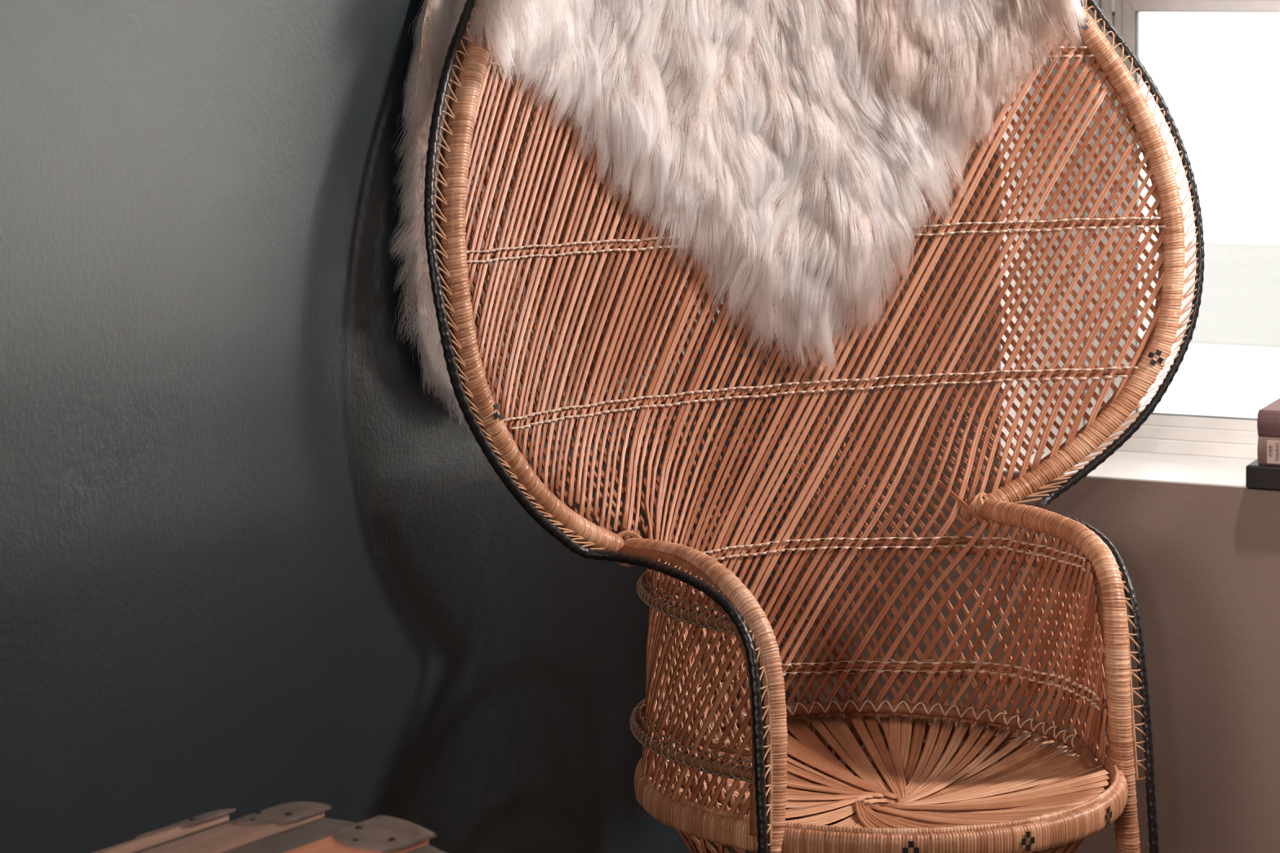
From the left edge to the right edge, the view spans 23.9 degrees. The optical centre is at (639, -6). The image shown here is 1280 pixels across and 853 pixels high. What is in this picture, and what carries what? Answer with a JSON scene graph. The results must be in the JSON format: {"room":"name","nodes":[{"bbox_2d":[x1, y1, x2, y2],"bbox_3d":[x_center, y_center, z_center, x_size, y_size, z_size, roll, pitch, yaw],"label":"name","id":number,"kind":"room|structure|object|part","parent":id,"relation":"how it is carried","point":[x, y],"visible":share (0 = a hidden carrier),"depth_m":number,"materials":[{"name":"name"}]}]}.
{"room":"living room","nodes":[
{"label":"living room","id":0,"kind":"room"},
{"bbox_2d":[0,0,790,852],"bbox_3d":[-0.945,-0.030,1.864,0.200,2.600,5.900,0,0,24],"label":"wall","id":1,"kind":"structure","parent":0,"point":[248,565],"depth_m":2.92,"materials":[{"name":"paint"}]},
{"bbox_2d":[790,105,1279,852],"bbox_3d":[2.561,-0.030,3.382,5.000,2.600,0.300,0,0,24],"label":"wall","id":2,"kind":"structure","parent":0,"point":[1202,562],"depth_m":4.03,"materials":[{"name":"beige paint"}]},
{"bbox_2d":[999,0,1279,488],"bbox_3d":[2.541,-0.214,3.457,4.297,1.732,0.420,0,0,24],"label":"window","id":3,"kind":"structure","parent":2,"relation":"in","point":[1174,445],"depth_m":4.28,"materials":[{"name":"white paint"}]},
{"bbox_3d":[2.515,0.650,3.398,4.297,0.003,0.292,0,0,24],"label":"sill","id":4,"kind":"part","parent":3,"relation":"part of","materials":[{"name":"white paint"}]},
{"bbox_3d":[2.564,0.621,3.509,4.297,0.018,0.059,0,0,24],"label":"rail","id":5,"kind":"part","parent":3,"relation":"part of","materials":[{"name":"white paint"}]},
{"bbox_3d":[2.563,0.639,3.507,4.297,0.019,0.065,0,0,24],"label":"rail","id":6,"kind":"part","parent":3,"relation":"part of","materials":[{"name":"white paint"}]},
{"bbox_3d":[1.293,0.604,4.058,1.308,0.015,0.035,0,0,24],"label":"sash rail","id":7,"kind":"part","parent":3,"relation":"part of","materials":[{"name":"white paint"}]},
{"bbox_3d":[2.601,0.614,3.594,4.297,0.012,0.120,0,0,24],"label":"sill","id":8,"kind":"part","parent":3,"relation":"part of","materials":[{"name":"white paint"}]},
{"bbox_3d":[1.293,0.012,4.058,1.308,0.024,0.035,0,0,24],"label":"sash rail","id":9,"kind":"part","parent":3,"relation":"part of","materials":[{"name":"white paint"}]},
{"bbox_2d":[1245,458,1279,490],"bbox_3d":[1.118,0.633,3.931,0.620,0.031,0.200,0,0,24],"label":"board","id":10,"kind":"object","parent":3,"relation":"on","point":[1259,477],"visible":0.62,"depth_m":3.96,"materials":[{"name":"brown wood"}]},
{"bbox_2d":[1257,435,1279,466],"bbox_3d":[0.959,0.598,3.991,0.250,0.037,0.177,0,0,24],"label":"book","id":11,"kind":"object","parent":10,"relation":"on","point":[1268,447],"visible":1,"depth_m":3.96,"materials":[{"name":"paper"}]},
{"bbox_2d":[1257,397,1279,437],"bbox_3d":[0.953,0.562,3.993,0.240,0.034,0.171,0,0,24],"label":"book","id":12,"kind":"object","parent":11,"relation":"on","point":[1268,416],"visible":1,"depth_m":3.96,"materials":[{"name":"paper"}]},
{"bbox_2d":[1141,105,1279,411],"bbox_3d":[16.671,1.870,21.843,44.000,0.100,44.550,0,0,24],"label":"sky","id":13,"kind":"structure","parent":0,"point":[1233,152],"depth_m":26.31,"materials":[{"name":"white"}]},
{"bbox_2d":[1141,237,1279,350],"bbox_3d":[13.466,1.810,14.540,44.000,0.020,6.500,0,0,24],"label":"trim","id":14,"kind":"structure","parent":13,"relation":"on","point":[1240,308],"depth_m":18.06,"materials":[{"name":"white paint"}]},
{"bbox_3d":[1.436,1.320,0.819,5.400,0.100,5.900,0,0,24],"label":"floor","id":15,"kind":"structure","parent":0,"visible":0},
{"bbox_2d":[93,801,446,852],"bbox_3d":[-0.393,0.956,2.134,0.472,0.628,0.608,0,0,34],"label":"wooden table","id":16,"kind":"object","parent":15,"relation":"on","point":[292,827],"visible":1,"depth_m":2.34,"materials":[{"name":"wood"},{"name":"metal"},{"name":"leather"}]},
{"bbox_3d":[-0.393,0.714,2.134,0.472,0.123,0.600,0,0,34],"label":"lid","id":17,"kind":"part","parent":16,"relation":"part of","materials":[{"name":"brown wood"}]},
{"bbox_2d":[423,0,1205,852],"bbox_3d":[0.255,0.547,3.310,1.037,1.445,0.560,0,0,-31],"label":"chair","id":18,"kind":"object","parent":15,"relation":"on","point":[722,778],"visible":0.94,"depth_m":3.43,"materials":[{"name":"wicker"}]},
{"bbox_2d":[390,0,1093,443],"bbox_3d":[0.104,0.149,3.456,0.875,0.667,0.224,0,0,-32],"label":"sheepskin","id":19,"kind":"object","parent":18,"relation":"on","point":[797,144],"visible":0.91,"depth_m":3.48,"materials":[{"name":"white fur"}]}
]}

